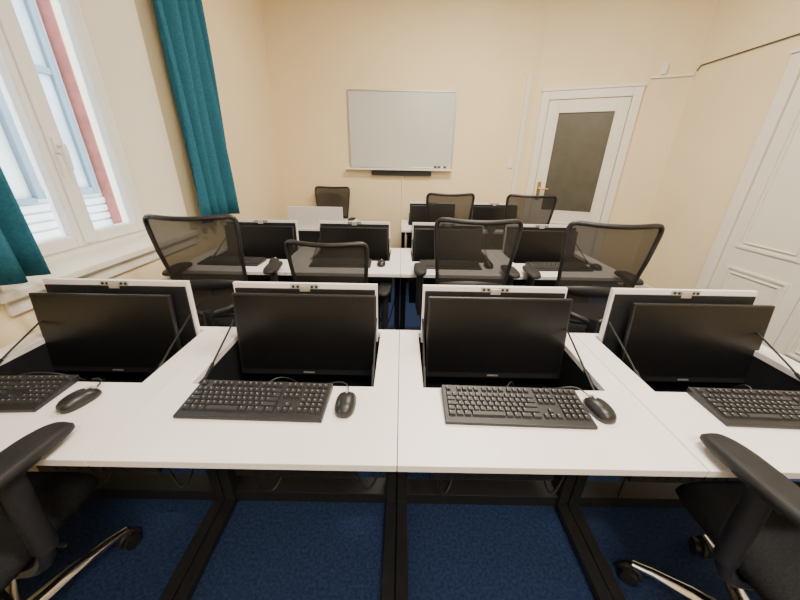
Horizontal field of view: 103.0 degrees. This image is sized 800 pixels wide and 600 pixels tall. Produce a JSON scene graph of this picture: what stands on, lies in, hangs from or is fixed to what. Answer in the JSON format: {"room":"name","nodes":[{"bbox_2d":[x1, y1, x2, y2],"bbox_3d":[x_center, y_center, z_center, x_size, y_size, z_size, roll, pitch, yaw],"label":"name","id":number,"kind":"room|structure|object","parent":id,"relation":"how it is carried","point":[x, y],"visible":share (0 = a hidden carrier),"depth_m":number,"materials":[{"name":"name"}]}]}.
{"room":"computer lab","nodes":[
{"label":"computer lab","id":0,"kind":"room"},
{"bbox_2d":[0,0,287,471],"bbox_3d":[-1.719,-0.667,0.922,0.360,3.250,7.000,1,24,0],"label":"wall","id":1,"kind":"structure","parent":0,"point":[124,34],"depth_m":2.16,"materials":[{"name":"beige paint"}]},
{"bbox_2d":[0,0,146,262],"bbox_3d":[-1.773,-1.117,1.424,0.115,1.830,0.920,1,24,0],"label":"window","id":2,"kind":"structure","parent":1,"relation":"in","point":[56,256],"depth_m":1.69,"materials":[{"name":"plastic"}]},
{"bbox_2d":[0,0,95,242],"bbox_3d":[-1.683,-1.116,1.424,0.065,1.730,0.060,1,24,0],"label":"cover","id":3,"kind":"object","parent":2,"relation":"attached to","point":[7,22],"depth_m":1.53,"materials":[{"name":"plastic"}]},
{"bbox_2d":[0,234,154,303],"bbox_3d":[-1.628,-0.260,1.798,0.255,0.035,1.300,1,24,0],"label":"sill","id":4,"kind":"structure","parent":1,"relation":"attached to","point":[81,264],"depth_m":1.59,"materials":[{"name":"white paint"}]},
{"bbox_2d":[4,250,158,315],"bbox_3d":[-1.538,-0.213,1.818,0.018,0.065,1.240,1,24,0],"label":"apron","id":5,"kind":"object","parent":1,"relation":"attached to","point":[18,306],"depth_m":1.66,"materials":[{"name":"beige paint"}]},
{"bbox_3d":[-1.453,-2.073,1.015,0.123,0.026,2.700,1,24,0],"label":"curtain rod","id":6,"kind":"object","parent":1,"relation":"attached to","visible":0},
{"bbox_2d":[0,166,50,285],"bbox_3d":[-1.438,-0.854,0.588,0.123,1.941,0.706,1,24,0],"label":"curtain","id":7,"kind":"object","parent":6,"relation":"hanging from","point":[21,257],"visible":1,"depth_m":1.19,"materials":[{"name":"teal fabric"}]},
{"bbox_2d":[152,0,239,215],"bbox_3d":[-1.426,-1.554,2.191,0.120,1.941,0.566,1,24,0],"label":"curtain","id":8,"kind":"object","parent":6,"relation":"hanging from","point":[182,27],"visible":0.96,"depth_m":2.22,"materials":[{"name":"teal fabric"}]},
{"bbox_2d":[261,0,550,247],"bbox_3d":[0.035,-1.998,4.038,3.100,3.250,0.200,1,24,0],"label":"wall","id":9,"kind":"structure","parent":0,"point":[485,51],"depth_m":3.68,"materials":[{"name":"beige paint"}]},
{"bbox_2d":[372,170,430,175],"bbox_3d":[0.018,-1.621,4.066,0.760,0.055,0.050,1,24,0],"label":"bar","id":10,"kind":"object","parent":9,"relation":"attached to","point":[374,172],"visible":1,"depth_m":4.04,"materials":[{"name":"black plastic"}]},
{"bbox_2d":[346,89,457,170],"bbox_3d":[-0.004,-2.043,3.860,1.340,0.867,0.090,1,24,0],"label":"whiteboard","id":11,"kind":"object","parent":9,"relation":"attached to","point":[414,130],"visible":1,"depth_m":3.87,"materials":[{"name":"plastic"}]},
{"bbox_2d":[346,168,452,170],"bbox_3d":[-0.011,-1.656,4.029,1.340,0.022,0.090,1,24,0],"label":"tray","id":12,"kind":"object","parent":11,"relation":"on","point":[410,169],"depth_m":3.99,"materials":[{"name":"plastic"}]},
{"bbox_2d":[507,158,513,167],"bbox_3d":[1.395,-1.735,4.027,0.070,0.120,0.012,1,24,0],"label":"light switch","id":13,"kind":"object","parent":9,"relation":"attached to","point":[510,160],"visible":1,"depth_m":4.02,"materials":[{"name":"white paint"}]},
{"bbox_2d":[510,75,532,193],"bbox_3d":[1.475,-1.565,4.090,0.055,2.220,0.030,1,24,0],"label":"trim","id":14,"kind":"structure","parent":9,"relation":"attached to","point":[529,77],"depth_m":3.87,"materials":[{"name":"white paint"}]},
{"bbox_2d":[19,268,799,599],"bbox_3d":[0.610,0.888,1.638,5.150,0.100,7.100,1,24,0],"label":"floor","id":15,"kind":"structure","parent":0,"point":[266,550],"depth_m":1.26,"materials":[{"name":"blue carpet"}]},
{"bbox_2d":[0,422,141,599],"bbox_3d":[-1.153,0.557,0.765,0.667,1.151,0.654,1,24,0],"label":"office chair","id":16,"kind":"object","parent":15,"relation":"on","point":[34,506],"visible":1,"depth_m":0.79,"materials":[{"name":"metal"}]},
{"bbox_2d":[0,471,98,593],"bbox_3d":[-1.161,0.641,0.813,0.490,0.112,0.480,1,24,0],"label":"seat cushion","id":17,"kind":"object","parent":16,"relation":"on","point":[60,494],"depth_m":0.87,"materials":[{"name":"fabric"}]},
{"bbox_2d":[0,278,225,599],"bbox_3d":[-1.134,0.481,1.174,0.748,0.962,0.670,1,24,0],"label":"computer desk","id":18,"kind":"object","parent":15,"relation":"on","point":[123,394],"visible":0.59,"depth_m":1.21,"materials":[{"name":"white laminate"}]},
{"bbox_2d":[0,375,80,412],"bbox_3d":[-1.245,0.278,0.955,0.417,0.026,0.149,0,24,-3],"label":"keyboard","id":19,"kind":"object","parent":18,"relation":"on","point":[18,393],"visible":1,"depth_m":0.96,"materials":[{"name":"black plastic"}]},
{"bbox_2d":[20,372,85,380],"bbox_3d":[-1.171,0.264,1.067,0.162,0.068,0.013,-9,26,-22],"label":"cable","id":20,"kind":"object","parent":18,"relation":"on","point":[30,372],"visible":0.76,"depth_m":1.05,"materials":[{"name":"plastic"}]},
{"bbox_2d":[0,343,152,382],"bbox_3d":[-1.130,0.295,1.237,0.610,0.428,0.375,1,24,0],"label":"compartment","id":21,"kind":"object","parent":18,"relation":"on","point":[28,357],"depth_m":1.25,"materials":[{"name":"black metal"}]},
{"bbox_2d":[55,385,101,413],"bbox_3d":[-0.945,0.286,0.934,0.060,0.036,0.104,8,24,15],"label":"computer mouse","id":22,"kind":"object","parent":18,"relation":"on","point":[77,399],"visible":1,"depth_m":0.92,"materials":[{"name":"plastic"}]},
{"bbox_2d":[91,378,104,387],"bbox_3d":[-0.981,0.272,1.034,0.028,0.046,0.114,-19,31,-39],"label":"cable","id":23,"kind":"object","parent":18,"relation":"on","point":[92,379],"visible":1,"depth_m":1.03,"materials":[{"name":"plastic"}]},
{"bbox_2d":[28,292,181,372],"bbox_3d":[-1.157,0.135,1.276,0.540,0.334,0.065,1,24,0],"label":"computer monitor","id":24,"kind":"object","parent":18,"relation":"attached to","point":[84,332],"visible":0.87,"depth_m":1.26,"materials":[{"name":"plastic"}]},
{"bbox_2d":[142,214,282,326],"bbox_3d":[-1.090,-0.007,2.057,0.654,1.151,0.674,-1,24,-5],"label":"office chair","id":25,"kind":"object","parent":15,"relation":"on","point":[205,251],"visible":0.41,"depth_m":1.69,"materials":[{"name":"fabric"}]},
{"bbox_2d":[198,316,235,326],"bbox_3d":[-1.092,0.082,2.095,0.490,0.112,0.480,-1,24,-5],"label":"seat cushion","id":26,"kind":"object","parent":25,"relation":"on","point":[221,321],"depth_m":1.88,"materials":[{"name":"fabric"}]},
{"bbox_2d":[86,281,398,599],"bbox_3d":[-0.384,0.494,1.174,0.748,0.962,0.670,1,24,0],"label":"computer desk","id":27,"kind":"object","parent":15,"relation":"on","point":[253,460],"visible":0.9,"depth_m":0.95,"materials":[{"name":"white laminate"}]},
{"bbox_2d":[173,380,332,422],"bbox_3d":[-0.423,0.295,0.948,0.417,0.026,0.149,1,24,1],"label":"keyboard","id":28,"kind":"object","parent":27,"relation":"on","point":[211,399],"visible":1,"depth_m":0.93,"materials":[{"name":"black plastic"}]},
{"bbox_2d":[271,377,296,381],"bbox_3d":[-0.385,0.278,1.065,0.106,0.068,0.007,-21,32,-41],"label":"cable","id":29,"kind":"object","parent":27,"relation":"on","point":[277,377],"visible":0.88,"depth_m":1.05,"materials":[{"name":"plastic"}]},
{"bbox_2d":[198,337,379,386],"bbox_3d":[-0.380,0.308,1.237,0.610,0.428,0.375,1,24,0],"label":"compartment","id":30,"kind":"object","parent":27,"relation":"on","point":[225,363],"depth_m":1.30,"materials":[{"name":"black metal"}]},
{"bbox_2d":[232,293,376,375],"bbox_3d":[-0.372,0.141,1.280,0.556,0.344,0.066,1,24,0],"label":"computer monitor","id":31,"kind":"object","parent":27,"relation":"attached to","point":[278,333],"visible":0.88,"depth_m":1.26,"materials":[{"name":"plastic"}]},
{"bbox_2d":[330,381,348,389],"bbox_3d":[-0.209,0.283,1.040,0.135,0.045,0.026,16,28,30],"label":"cable","id":32,"kind":"object","parent":27,"relation":"on","point":[336,381],"visible":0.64,"depth_m":1.03,"materials":[{"name":"plastic"}]},
{"bbox_2d":[335,389,356,417],"bbox_3d":[-0.160,0.299,0.937,0.060,0.036,0.104,1,24,0],"label":"computer mouse","id":33,"kind":"object","parent":27,"relation":"on","point":[345,404],"visible":1,"depth_m":0.91,"materials":[{"name":"plastic"}]},
{"bbox_2d":[237,219,298,281],"bbox_3d":[-1.124,-0.083,2.466,0.748,0.962,0.670,1,24,0],"label":"computer desk","id":34,"kind":"object","parent":15,"relation":"on","point":[254,273],"visible":0.14,"depth_m":2.38,"materials":[{"name":"white laminate"}]},
{"bbox_2d":[244,257,266,265],"bbox_3d":[-1.170,-0.276,2.224,0.417,0.026,0.149,2,24,2],"label":"keyboard","id":35,"kind":"object","parent":34,"relation":"on","point":[249,261],"visible":0.29,"depth_m":2.21,"materials":[{"name":"black plastic"}]},
{"bbox_2d":[240,225,293,258],"bbox_3d":[-1.118,-0.429,2.566,0.540,0.334,0.061,1,24,0],"label":"computer monitor","id":36,"kind":"object","parent":34,"relation":"attached to","point":[267,242],"visible":0.47,"depth_m":2.54,"materials":[{"name":"plastic"}]},
{"bbox_2d":[247,277,293,281],"bbox_3d":[-1.121,-0.269,2.529,0.610,0.428,0.375,1,24,0],"label":"compartment","id":37,"kind":"object","parent":34,"relation":"on","point":[282,279],"depth_m":2.37,"materials":[{"name":"black laminate"}]},
{"bbox_2d":[269,257,279,262],"bbox_3d":[-0.880,-0.275,2.222,0.060,0.036,0.104,1,24,0],"label":"computer mouse","id":38,"kind":"object","parent":34,"relation":"on","point":[275,258],"visible":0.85,"depth_m":2.20,"materials":[{"name":"plastic"}]},
{"bbox_2d":[287,206,358,242],"bbox_3d":[-0.889,-0.648,3.767,0.748,0.962,0.670,1,24,0],"label":"computer desk","id":39,"kind":"object","parent":15,"relation":"on","point":[308,218],"visible":0.23,"depth_m":3.34,"materials":[{"name":"white laminate"}]},
{"bbox_2d":[298,231,319,242],"bbox_3d":[-0.887,-0.727,3.588,0.610,0.428,0.375,1,24,0],"label":"compartment","id":40,"kind":"object","parent":39,"relation":"on","point":[307,236],"depth_m":3.40,"materials":[{"name":"black metal"}]},
{"bbox_2d":[314,186,355,220],"bbox_3d":[-0.881,-0.849,4.054,0.662,1.101,0.636,2,24,2],"label":"office chair","id":41,"kind":"object","parent":15,"relation":"on","point":[325,196],"visible":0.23,"depth_m":4.12,"materials":[{"name":"fabric"}]},
{"bbox_2d":[284,239,391,329],"bbox_3d":[-0.393,0.052,2.113,0.668,1.021,0.660,2,24,3],"label":"office chair","id":42,"kind":"object","parent":15,"relation":"on","point":[348,262],"visible":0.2,"depth_m":1.72,"materials":[{"name":"fabric"}]},
{"bbox_2d":[285,221,400,329],"bbox_3d":[-0.374,-0.070,2.466,0.748,0.962,0.670,1,24,0],"label":"computer desk","id":43,"kind":"object","parent":15,"relation":"on","point":[376,275],"visible":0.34,"depth_m":2.50,"materials":[{"name":"white laminate"}]},
{"bbox_2d":[319,227,387,260],"bbox_3d":[-0.368,-0.416,2.566,0.540,0.334,0.061,1,24,0],"label":"computer monitor","id":44,"kind":"object","parent":43,"relation":"attached to","point":[376,239],"visible":0.48,"depth_m":2.53,"materials":[{"name":"plastic"}]},
{"bbox_2d":[368,251,391,302],"bbox_3d":[-0.371,-0.256,2.529,0.610,0.428,0.375,1,24,0],"label":"compartment","id":45,"kind":"object","parent":43,"relation":"on","point":[378,282],"depth_m":2.39,"materials":[{"name":"laminate"}]},
{"bbox_2d":[377,259,385,266],"bbox_3d":[-0.131,-0.262,2.222,0.060,0.036,0.104,1,24,0],"label":"computer mouse","id":46,"kind":"object","parent":43,"relation":"on","point":[381,263],"visible":1,"depth_m":2.19,"materials":[{"name":"plastic"}]},
{"bbox_2d":[400,201,425,291],"bbox_3d":[0.386,-0.629,3.776,0.748,0.962,0.670,1,24,0],"label":"computer desk","id":47,"kind":"object","parent":15,"relation":"on","point":[406,227],"visible":0.17,"depth_m":3.73,"materials":[{"name":"white laminate"}]},
{"bbox_2d":[406,222,411,247],"bbox_3d":[0.389,-0.815,3.840,0.610,0.428,0.375,1,24,0],"label":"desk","id":48,"kind":"object","parent":47,"relation":"on","point":[409,237],"depth_m":3.70,"materials":[{"name":"white laminate"}]},
{"bbox_2d":[410,205,425,224],"bbox_3d":[0.392,-0.975,3.878,0.540,0.334,0.065,1,24,0],"label":"computer monitor","id":49,"kind":"object","parent":47,"relation":"attached to","point":[417,213],"visible":0.23,"depth_m":3.85,"materials":[{"name":"plastic"}]},
{"bbox_2d":[400,222,435,329],"bbox_3d":[0.376,-0.057,2.466,0.748,0.962,0.670,1,24,0],"label":"computer desk","id":50,"kind":"object","parent":15,"relation":"on","point":[407,254],"visible":0.23,"depth_m":2.44,"materials":[{"name":"white laminate"}]},
{"bbox_2d":[414,228,434,261],"bbox_3d":[0.382,-0.403,2.566,0.540,0.334,0.061,1,24,0],"label":"computer monitor","id":51,"kind":"object","parent":50,"relation":"attached to","point":[423,238],"visible":0.25,"depth_m":2.54,"materials":[{"name":"plastic"}]},
{"bbox_2d":[420,260,434,268],"bbox_3d":[0.349,-0.249,2.224,0.417,0.026,0.149,1,24,0],"label":"keyboard","id":52,"kind":"object","parent":50,"relation":"on","point":[430,264],"visible":0.22,"depth_m":2.21,"materials":[{"name":"black plastic"}]},
{"bbox_2d":[426,192,474,222],"bbox_3d":[0.450,-0.565,3.395,0.654,1.151,0.674,0,24,-3],"label":"office chair","id":53,"kind":"object","parent":15,"relation":"on","point":[438,205],"visible":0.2,"depth_m":2.96,"materials":[{"name":"fabric"}]},
{"bbox_2d":[414,217,522,317],"bbox_3d":[0.410,0.003,2.094,0.654,1.151,0.674,2,24,2],"label":"office chair","id":54,"kind":"object","parent":15,"relation":"on","point":[467,252],"visible":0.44,"depth_m":1.70,"materials":[{"name":"fabric"}]},
{"bbox_2d":[470,203,505,219],"bbox_3d":[1.136,-0.616,3.776,0.748,0.962,0.670,1,24,0],"label":"computer desk","id":55,"kind":"object","parent":15,"relation":"on","point":[475,204],"visible":0.08,"depth_m":3.86,"materials":[{"name":"white laminate"}]},
{"bbox_2d":[472,206,504,219],"bbox_3d":[1.142,-0.962,3.878,0.540,0.334,0.065,1,24,0],"label":"computer monitor","id":56,"kind":"object","parent":55,"relation":"attached to","point":[478,213],"visible":0.23,"depth_m":3.84,"materials":[{"name":"plastic"}]},
{"bbox_2d":[504,194,556,224],"bbox_3d":[1.230,-0.543,3.377,0.654,1.151,0.674,3,24,5],"label":"office chair","id":57,"kind":"object","parent":15,"relation":"on","point":[531,209],"visible":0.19,"depth_m":2.95,"materials":[{"name":"fabric"}]},
{"bbox_2d":[512,224,567,286],"bbox_3d":[1.126,-0.044,2.466,0.748,0.962,0.670,1,24,0],"label":"computer desk","id":58,"kind":"object","parent":15,"relation":"on","point":[548,278],"visible":0.14,"depth_m":2.37,"materials":[{"name":"white laminate"}]},
{"bbox_2d":[513,230,564,262],"bbox_3d":[1.132,-0.389,2.566,0.540,0.334,0.061,1,24,0],"label":"computer monitor","id":59,"kind":"object","parent":58,"relation":"attached to","point":[534,246],"visible":0.4,"depth_m":2.54,"materials":[{"name":"plastic"}]},
{"bbox_2d":[525,262,559,270],"bbox_3d":[1.109,-0.236,2.224,0.417,0.026,0.149,0,24,-2],"label":"keyboard","id":60,"kind":"object","parent":58,"relation":"on","point":[541,266],"visible":0.51,"depth_m":2.21,"materials":[{"name":"black plastic"}]},
{"bbox_2d":[395,284,708,599],"bbox_3d":[0.366,0.507,1.174,0.748,0.962,0.670,1,24,0],"label":"computer desk","id":61,"kind":"object","parent":15,"relation":"on","point":[468,464],"visible":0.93,"depth_m":0.96,"materials":[{"name":"white laminate"}]},
{"bbox_2d":[425,296,572,378],"bbox_3d":[0.384,0.154,1.280,0.556,0.344,0.066,1,24,0],"label":"computer monitor","id":62,"kind":"object","parent":61,"relation":"attached to","point":[480,337],"visible":0.89,"depth_m":1.26,"materials":[{"name":"plastic"}]},
{"bbox_2d":[441,385,597,429],"bbox_3d":[0.338,0.310,0.943,0.417,0.026,0.149,2,24,1],"label":"keyboard","id":63,"kind":"object","parent":61,"relation":"on","point":[462,404],"visible":1,"depth_m":0.93,"materials":[{"name":"black plastic"}]},
{"bbox_2d":[543,386,588,396],"bbox_3d":[0.539,0.298,1.036,0.136,0.046,0.025,17,28,32],"label":"cable","id":64,"kind":"object","parent":61,"relation":"on","point":[566,386],"visible":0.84,"depth_m":1.02,"materials":[{"name":"plastic"}]},
{"bbox_2d":[583,394,616,423],"bbox_3d":[0.587,0.314,0.933,0.060,0.036,0.104,-2,24,-7],"label":"computer mouse","id":65,"kind":"object","parent":61,"relation":"on","point":[600,409],"visible":0.99,"depth_m":0.91,"materials":[{"name":"plastic"}]},
{"bbox_2d":[522,220,664,332],"bbox_3d":[1.110,0.035,2.048,0.654,1.151,0.674,4,24,7],"label":"office chair","id":66,"kind":"object","parent":15,"relation":"on","point":[596,258],"visible":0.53,"depth_m":1.68,"materials":[{"name":"fabric"}]},
{"bbox_2d":[568,322,600,332],"bbox_3d":[1.108,0.124,2.086,0.490,0.112,0.480,4,24,7],"label":"seat cushion","id":67,"kind":"object","parent":66,"relation":"on","point":[572,327],"depth_m":1.88,"materials":[{"name":"fabric"}]},
{"bbox_2d":[567,288,799,599],"bbox_3d":[1.116,0.520,1.174,0.748,0.962,0.670,1,24,0],"label":"computer desk","id":68,"kind":"object","parent":15,"relation":"on","point":[670,403],"visible":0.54,"depth_m":1.22,"materials":[{"name":"white laminate"}]},
{"bbox_2d":[619,303,774,382],"bbox_3d":[1.167,0.175,1.276,0.540,0.334,0.065,1,24,0],"label":"computer monitor","id":69,"kind":"object","parent":68,"relation":"attached to","point":[665,342],"visible":0.91,"depth_m":1.26,"materials":[{"name":"plastic"}]},
{"bbox_2d":[686,387,799,429],"bbox_3d":[1.130,0.321,0.950,0.417,0.026,0.149,2,24,2],"label":"keyboard","id":70,"kind":"object","parent":68,"relation":"on","point":[777,409],"visible":1,"depth_m":0.94,"materials":[{"name":"black plastic"}]},
{"bbox_2d":[617,433,799,599],"bbox_3d":[1.096,0.593,0.771,0.666,1.151,0.648,0,24,-2],"label":"office chair","id":71,"kind":"object","parent":15,"relation":"on","point":[752,522],"visible":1,"depth_m":0.78,"materials":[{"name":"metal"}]},
{"bbox_2d":[675,481,799,599],"bbox_3d":[1.088,0.676,0.822,0.490,0.112,0.480,0,24,-2],"label":"seat cushion","id":72,"kind":"object","parent":71,"relation":"on","point":[771,566],"depth_m":0.82,"materials":[{"name":"fabric"}]},
{"bbox_2d":[520,0,717,223],"bbox_3d":[2.319,-1.837,3.760,1.515,3.250,0.200,11,25,21],"label":"wall","id":73,"kind":"structure","parent":0,"point":[587,42],"depth_m":3.37,"materials":[{"name":"beige paint"}]},
{"bbox_2d":[533,97,631,224],"bbox_3d":[2.096,-1.298,3.965,0.809,2.070,0.022,11,25,21],"label":"leaf","id":74,"kind":"object","parent":73,"relation":"attached to","point":[622,104],"visible":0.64,"depth_m":3.71,"materials":[{"name":"white paint"}]},
{"bbox_2d":[536,182,547,194],"bbox_3d":[1.798,-1.375,4.019,0.136,0.220,0.066,11,25,21],"label":"door handle","id":75,"kind":"object","parent":74,"relation":"attached to","point":[539,188],"depth_m":4.03,"materials":[{"name":"gold metal"}]},
{"bbox_2d":[544,111,614,211],"bbox_3d":[2.103,-1.631,3.823,0.599,1.135,0.007,11,25,21],"label":"pane","id":76,"kind":"object","parent":74,"relation":"attached to","point":[581,138],"visible":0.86,"depth_m":3.79,"materials":[{"name":"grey glass"}]},
{"bbox_2d":[543,109,616,213],"bbox_3d":[2.099,-1.627,3.815,0.593,1.115,0.023,11,25,21],"label":"bead","id":77,"kind":"object","parent":74,"relation":"attached to","point":[590,212],"visible":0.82,"depth_m":3.73,"materials":[{"name":"white paint"}]},
{"bbox_2d":[526,83,646,222],"bbox_3d":[2.092,-1.341,3.934,1.011,2.195,0.045,11,25,21],"label":"door frame","id":78,"kind":"structure","parent":73,"relation":"attached to","point":[636,90],"depth_m":3.60,"materials":[{"name":"white paint"}]},
{"bbox_2d":[660,63,668,74],"bbox_3d":[2.686,-2.347,3.231,0.050,0.100,0.035,11,25,21],"label":"junction box","id":79,"kind":"object","parent":73,"relation":"attached to","point":[664,68],"visible":1,"depth_m":3.22,"materials":[{"name":"white paint"}]},
{"bbox_2d":[650,73,693,78],"bbox_3d":[2.763,-2.279,3.233,0.355,0.025,0.020,11,25,21],"label":"trim","id":80,"kind":"structure","parent":73,"relation":"attached to","point":[684,74],"depth_m":3.22,"materials":[{"name":"white paint"}]},
{"bbox_2d":[640,0,799,288],"bbox_3d":[3.008,-0.451,0.615,0.200,3.250,6.330,1,24,0],"label":"wall","id":81,"kind":"structure","parent":0,"point":[729,100],"depth_m":2.94,"materials":[{"name":"beige paint"}]},
{"bbox_2d":[634,284,650,287],"bbox_3d":[2.894,-0.060,3.624,0.015,0.120,0.930,1,24,0],"label":"baseboard","id":82,"kind":"structure","parent":81,"relation":"attached to","point":[644,285],"depth_m":3.79,"materials":[{"name":"white paint"}]},
{"bbox_2d":[695,47,799,288],"bbox_3d":[2.882,-0.521,2.069,0.055,2.210,1.570,1,24,0],"label":"door frame","id":83,"kind":"structure","parent":81,"relation":"attached to","point":[791,75],"depth_m":2.59,"materials":[{"name":"white paint"}]},
{"bbox_2d":[696,33,799,70],"bbox_3d":[2.918,-1.723,1.847,0.011,0.059,2.804,1,24,0],"label":"conduit","id":84,"kind":"object","parent":81,"relation":"attached to","point":[798,33],"visible":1,"depth_m":2.64,"materials":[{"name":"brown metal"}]},
{"bbox_2d":[708,76,799,348],"bbox_3d":[2.900,-0.596,2.403,0.022,2.060,0.666,1,24,0],"label":"leaf","id":85,"kind":"object","parent":81,"relation":"attached to","point":[776,225],"visible":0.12,"depth_m":2.45,"materials":[{"name":"white paint"}]},
{"bbox_2d":[716,102,799,315],"bbox_3d":[2.883,-0.605,2.399,0.012,1.820,0.486,1,24,0],"label":"trim","id":86,"kind":"structure","parent":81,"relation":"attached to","point":[797,111],"depth_m":2.48,"materials":[{"name":"white wood"}]},
{"bbox_2d":[773,300,799,363],"bbox_3d":[2.895,-0.327,1.788,0.022,2.060,0.666,1,24,0],"label":"leaf","id":87,"kind":"object","parent":81,"relation":"attached to","point":[792,325],"visible":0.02,"depth_m":2.34,"materials":[{"name":"white paint"}]},
{"bbox_2d":[784,327,799,360],"bbox_3d":[2.878,-0.336,1.783,0.012,1.820,0.486,1,24,0],"label":"trim","id":88,"kind":"structure","parent":81,"relation":"attached to","point":[787,352],"depth_m":2.31,"materials":[{"name":"white wood"}]},
{"label":"outside","id":89,"kind":"structure","parent":0,"visible":0},
{"bbox_3d":[-5.510,2.836,4.555,7.080,0.200,14.000,1,24,0],"label":"ground","id":90,"kind":"structure","parent":89,"visible":0},
{"bbox_2d":[0,0,111,240],"bbox_3d":[-4.737,-0.800,2.415,0.300,8.200,13.000,1,24,0],"label":"facade wall","id":91,"kind":"structure","parent":90,"relation":"on","point":[11,170],"depth_m":3.85,"materials":[{"name":"white paint"}]},
{"bbox_2d":[16,198,38,204],"bbox_3d":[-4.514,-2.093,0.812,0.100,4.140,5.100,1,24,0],"label":"band","id":92,"kind":"object","parent":91,"relation":"attached to","point":[25,200],"depth_m":3.86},
{"bbox_2d":[0,0,99,198],"bbox_3d":[-4.514,-2.667,3.824,0.080,2.700,0.880,1,24,0],"label":"window frame","id":93,"kind":"structure","parent":91,"relation":"in","point":[8,125],"depth_m":3.96,"materials":[{"name":"white wood"}]},
{"bbox_2d":[0,0,88,190],"bbox_3d":[-4.539,-2.667,3.824,0.030,2.520,0.700,1,24,0],"label":"window glass","id":94,"kind":"structure","parent":93,"relation":"in","point":[21,12],"depth_m":4.08,"materials":[{"name":"glass"}]},
{"bbox_2d":[20,197,112,240],"bbox_3d":[-4.602,0.929,2.667,0.030,2.835,6.080,1,24,0],"label":"siding","id":95,"kind":"object","parent":91,"relation":"attached to","point":[39,207],"visible":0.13,"depth_m":4.13,"materials":[{"name":"white wood"}]},
{"bbox_2d":[35,0,122,224],"bbox_3d":[-4.478,-1.902,4.949,0.180,8.200,0.370,1,24,0],"label":"stone pilaster","id":96,"kind":"object","parent":91,"relation":"attached to","point":[45,7],"visible":0.1,"depth_m":4.40,"materials":[{"name":"pink stone"}]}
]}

